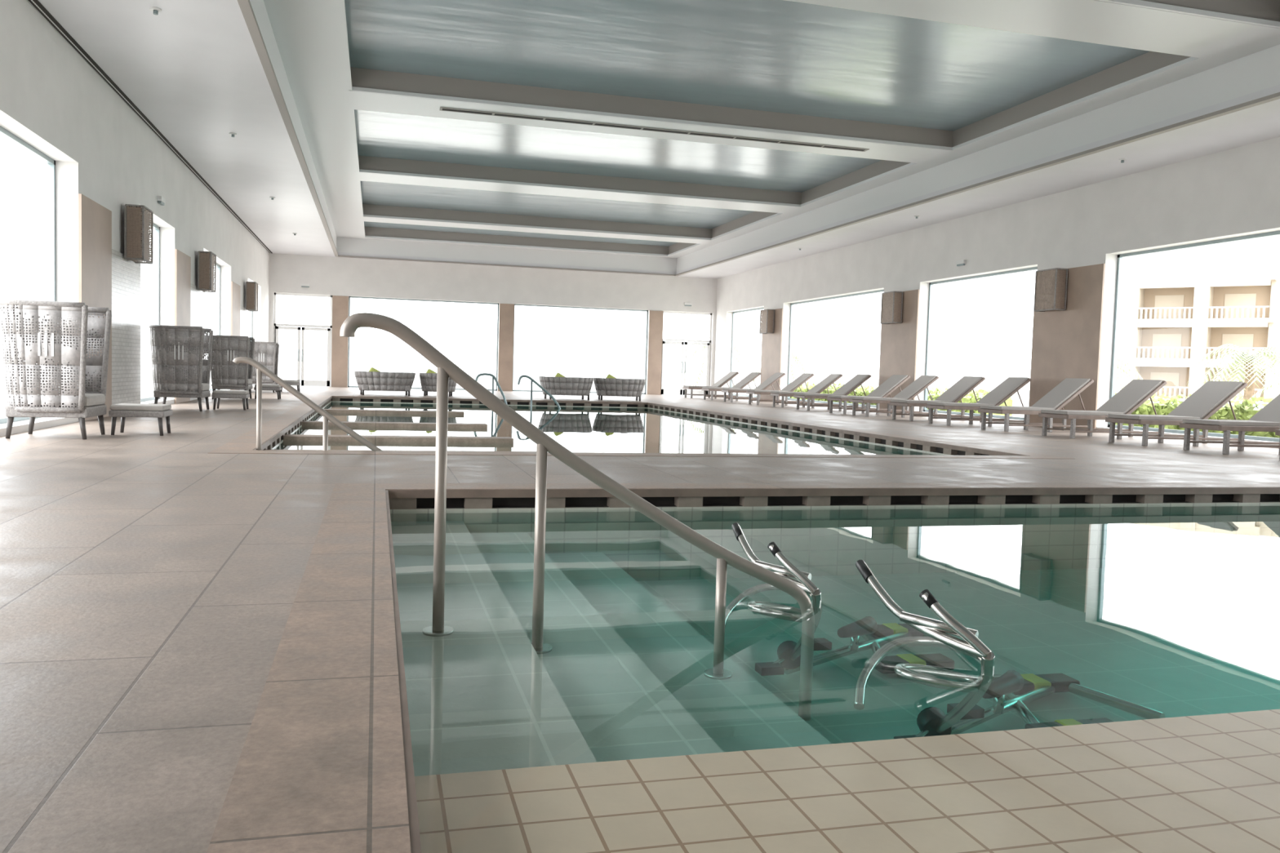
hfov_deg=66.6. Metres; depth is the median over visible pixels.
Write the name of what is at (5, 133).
window
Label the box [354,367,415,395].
wicker sofa
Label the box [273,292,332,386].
door
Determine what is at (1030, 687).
bike
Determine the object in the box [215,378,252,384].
seat cushion
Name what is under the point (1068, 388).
sun lounger
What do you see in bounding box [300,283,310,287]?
emergency light
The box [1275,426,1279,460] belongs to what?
sun lounger
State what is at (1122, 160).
sprinkler
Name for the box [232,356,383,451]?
pool handrail
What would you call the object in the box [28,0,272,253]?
air diffuser
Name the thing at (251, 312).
window
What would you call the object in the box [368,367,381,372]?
cushion
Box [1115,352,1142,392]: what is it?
palm tree
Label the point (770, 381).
sun lounger
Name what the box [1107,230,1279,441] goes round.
window
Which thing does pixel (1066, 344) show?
piers
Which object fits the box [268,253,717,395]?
wall
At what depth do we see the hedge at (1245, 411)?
18.38 m
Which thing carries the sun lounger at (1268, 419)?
on the floor
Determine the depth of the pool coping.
2.85 m
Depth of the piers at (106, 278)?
14.53 m
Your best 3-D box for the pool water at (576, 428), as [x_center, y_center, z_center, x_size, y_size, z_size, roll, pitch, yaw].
[-1.752,0.474,18.600,8.624,1.100,16.894,1,3,-15]
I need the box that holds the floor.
[0,386,1279,852]
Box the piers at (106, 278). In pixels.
[78,193,248,421]
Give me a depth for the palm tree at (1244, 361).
41.22 m
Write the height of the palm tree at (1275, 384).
2.472 m
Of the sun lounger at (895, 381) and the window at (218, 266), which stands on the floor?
the sun lounger at (895, 381)
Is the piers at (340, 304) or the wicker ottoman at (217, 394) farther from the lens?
the piers at (340, 304)
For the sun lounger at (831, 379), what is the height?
0.984 m
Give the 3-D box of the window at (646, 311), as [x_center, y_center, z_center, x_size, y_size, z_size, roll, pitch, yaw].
[-2.295,-2.972,37.882,5.320,3.320,0.060,1,3,-15]
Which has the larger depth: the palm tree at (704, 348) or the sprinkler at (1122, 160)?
the palm tree at (704, 348)
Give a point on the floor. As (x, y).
(150, 581)
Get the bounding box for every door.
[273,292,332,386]
[660,311,711,395]
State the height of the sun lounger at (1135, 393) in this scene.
0.984 m
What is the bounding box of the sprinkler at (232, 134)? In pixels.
[229,132,236,137]
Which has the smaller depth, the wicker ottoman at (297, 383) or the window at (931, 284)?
the window at (931, 284)
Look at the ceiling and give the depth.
16.45 m
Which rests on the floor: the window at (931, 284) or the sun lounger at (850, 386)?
the sun lounger at (850, 386)
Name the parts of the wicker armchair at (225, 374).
seat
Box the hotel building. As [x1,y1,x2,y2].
[1119,267,1279,403]
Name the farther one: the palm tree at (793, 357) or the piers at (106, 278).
the palm tree at (793, 357)
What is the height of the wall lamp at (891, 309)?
0.814 m
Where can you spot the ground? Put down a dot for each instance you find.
(146, 372)
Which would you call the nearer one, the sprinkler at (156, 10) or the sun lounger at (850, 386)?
the sprinkler at (156, 10)
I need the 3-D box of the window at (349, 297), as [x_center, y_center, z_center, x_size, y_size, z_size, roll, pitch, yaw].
[-8.027,-3.056,36.327,5.460,3.320,0.060,1,3,-15]
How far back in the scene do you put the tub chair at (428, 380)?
28.01 m
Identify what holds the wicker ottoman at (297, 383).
on the floor
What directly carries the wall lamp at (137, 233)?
attached to the wall at (51, 99)
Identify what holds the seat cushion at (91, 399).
on the wicker armchair at (44, 335)
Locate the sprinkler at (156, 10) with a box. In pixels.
[149,6,161,14]
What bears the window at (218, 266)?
in the wall at (51, 99)
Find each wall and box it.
[0,0,269,436]
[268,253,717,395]
[713,136,1279,448]
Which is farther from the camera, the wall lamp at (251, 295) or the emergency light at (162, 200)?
the wall lamp at (251, 295)
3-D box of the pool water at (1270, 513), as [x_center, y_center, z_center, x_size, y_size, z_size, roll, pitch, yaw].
[3.314,1.198,5.040,8.924,0.750,5.834,1,3,-15]
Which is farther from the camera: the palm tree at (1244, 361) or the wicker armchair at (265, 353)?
the palm tree at (1244, 361)
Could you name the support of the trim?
attached to the ceiling
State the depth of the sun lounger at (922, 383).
22.55 m
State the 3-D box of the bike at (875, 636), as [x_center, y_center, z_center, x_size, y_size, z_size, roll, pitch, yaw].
[1.093,0.892,5.118,1.877,0.748,0.802,-1,4,-41]
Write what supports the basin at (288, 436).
in the floor
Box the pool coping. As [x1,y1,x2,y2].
[206,395,1279,852]
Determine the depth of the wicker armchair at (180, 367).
15.88 m
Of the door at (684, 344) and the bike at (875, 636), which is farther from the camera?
the door at (684, 344)
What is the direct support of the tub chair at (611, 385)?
on the floor
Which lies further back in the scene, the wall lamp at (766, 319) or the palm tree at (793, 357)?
the palm tree at (793, 357)
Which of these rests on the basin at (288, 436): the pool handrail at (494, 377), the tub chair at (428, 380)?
the pool handrail at (494, 377)
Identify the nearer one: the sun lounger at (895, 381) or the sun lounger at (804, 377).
the sun lounger at (895, 381)
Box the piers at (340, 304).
[331,295,663,395]
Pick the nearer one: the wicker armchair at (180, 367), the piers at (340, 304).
the wicker armchair at (180, 367)
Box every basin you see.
[262,398,990,455]
[388,493,1279,852]
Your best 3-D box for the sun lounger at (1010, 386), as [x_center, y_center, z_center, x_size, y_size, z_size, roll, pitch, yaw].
[6.815,-0.517,19.514,2.005,0.984,0.740,1,3,-13]
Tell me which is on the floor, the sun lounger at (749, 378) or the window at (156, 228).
the sun lounger at (749, 378)
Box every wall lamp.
[124,204,153,263]
[197,250,216,292]
[245,281,257,311]
[759,309,774,333]
[880,291,902,324]
[1033,267,1067,311]
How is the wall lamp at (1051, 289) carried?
attached to the piers at (1066, 344)
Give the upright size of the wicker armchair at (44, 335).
1.391 m
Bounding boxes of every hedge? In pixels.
[790,382,1017,416]
[1115,391,1279,438]
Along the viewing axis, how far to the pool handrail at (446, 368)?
4.00 m
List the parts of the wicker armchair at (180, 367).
seat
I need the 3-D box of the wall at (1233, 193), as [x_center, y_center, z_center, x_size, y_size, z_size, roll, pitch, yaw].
[8.510,-2.337,19.485,0.360,4.860,41.400,1,3,-15]
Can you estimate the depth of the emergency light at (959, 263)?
22.58 m
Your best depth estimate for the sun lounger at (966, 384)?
20.95 m
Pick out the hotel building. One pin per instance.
(1172, 319)
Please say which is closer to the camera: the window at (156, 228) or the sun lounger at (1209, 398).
the sun lounger at (1209, 398)
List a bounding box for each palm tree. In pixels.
[682,345,751,388]
[749,344,816,388]
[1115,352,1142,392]
[1187,343,1279,405]
[1249,382,1279,409]
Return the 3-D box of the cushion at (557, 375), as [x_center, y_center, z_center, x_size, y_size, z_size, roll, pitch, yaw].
[-2.346,-1.355,28.457,0.444,0.435,0.188,0,4,-29]
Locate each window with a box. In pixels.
[0,125,56,423]
[140,222,159,401]
[208,262,220,391]
[249,311,252,341]
[347,296,498,391]
[512,303,648,394]
[729,306,764,397]
[787,289,884,407]
[923,266,1037,420]
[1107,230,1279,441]
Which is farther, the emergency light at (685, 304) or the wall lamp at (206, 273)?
the emergency light at (685, 304)
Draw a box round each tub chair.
[419,368,456,396]
[538,372,593,399]
[593,373,645,400]
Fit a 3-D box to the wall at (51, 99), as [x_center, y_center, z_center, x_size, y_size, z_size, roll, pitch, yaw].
[-8.069,-2.580,14.987,0.360,4.860,41.400,1,3,-15]
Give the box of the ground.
[0,362,1267,417]
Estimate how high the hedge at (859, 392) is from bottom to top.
0.816 m
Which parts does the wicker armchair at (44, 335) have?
seat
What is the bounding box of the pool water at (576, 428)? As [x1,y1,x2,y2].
[273,401,944,455]
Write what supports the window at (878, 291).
in the wall at (1233, 193)
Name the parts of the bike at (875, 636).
frame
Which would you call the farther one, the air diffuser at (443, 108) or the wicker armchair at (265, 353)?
the wicker armchair at (265, 353)
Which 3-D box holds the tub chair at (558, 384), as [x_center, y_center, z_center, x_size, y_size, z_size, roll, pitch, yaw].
[-2.119,-1.190,28.731,1.554,0.782,0.913,0,3,-21]
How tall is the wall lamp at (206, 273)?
0.814 m
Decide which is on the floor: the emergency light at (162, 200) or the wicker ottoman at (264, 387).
the wicker ottoman at (264, 387)
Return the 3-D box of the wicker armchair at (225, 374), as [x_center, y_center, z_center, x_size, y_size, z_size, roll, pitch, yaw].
[-9.057,-1.303,21.578,0.879,1.391,0.968,1,3,-15]
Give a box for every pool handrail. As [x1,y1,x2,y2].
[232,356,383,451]
[339,312,814,720]
[475,373,507,404]
[517,374,560,408]
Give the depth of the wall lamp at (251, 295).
28.09 m
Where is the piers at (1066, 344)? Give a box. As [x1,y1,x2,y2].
[760,263,1105,431]
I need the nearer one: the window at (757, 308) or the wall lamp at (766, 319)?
the wall lamp at (766, 319)
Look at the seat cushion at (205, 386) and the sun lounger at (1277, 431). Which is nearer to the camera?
the sun lounger at (1277, 431)
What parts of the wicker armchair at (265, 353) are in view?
seat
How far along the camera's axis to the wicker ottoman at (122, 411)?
10.69 m
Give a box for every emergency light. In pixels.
[156,195,165,205]
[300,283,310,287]
[684,302,692,306]
[955,259,966,266]
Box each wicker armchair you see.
[0,299,111,439]
[148,324,213,411]
[210,335,254,399]
[251,341,279,392]
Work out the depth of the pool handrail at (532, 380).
25.33 m
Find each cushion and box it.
[11,393,105,406]
[159,382,209,391]
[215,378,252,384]
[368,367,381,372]
[426,368,436,373]
[555,372,565,377]
[606,373,617,378]
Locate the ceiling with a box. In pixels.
[26,0,1279,278]
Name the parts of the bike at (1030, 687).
frame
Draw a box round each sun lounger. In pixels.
[682,371,738,398]
[701,372,761,400]
[721,372,785,403]
[746,373,814,405]
[770,373,843,408]
[793,373,871,411]
[826,374,910,414]
[848,375,938,417]
[888,376,985,422]
[925,377,1031,426]
[977,377,1093,432]
[1038,379,1167,439]
[1105,381,1247,446]
[1179,394,1279,454]
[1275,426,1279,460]
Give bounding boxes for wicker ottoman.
[108,403,172,435]
[212,390,249,410]
[253,384,281,399]
[280,380,300,391]
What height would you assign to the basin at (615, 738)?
0.828 m
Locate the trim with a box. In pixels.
[237,0,1279,275]
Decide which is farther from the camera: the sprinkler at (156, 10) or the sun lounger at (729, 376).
the sun lounger at (729, 376)
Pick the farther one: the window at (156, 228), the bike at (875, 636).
the window at (156, 228)
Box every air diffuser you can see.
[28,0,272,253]
[439,106,869,151]
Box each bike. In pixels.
[724,522,993,675]
[853,560,1164,738]
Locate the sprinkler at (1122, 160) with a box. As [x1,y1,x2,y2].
[1118,158,1126,163]

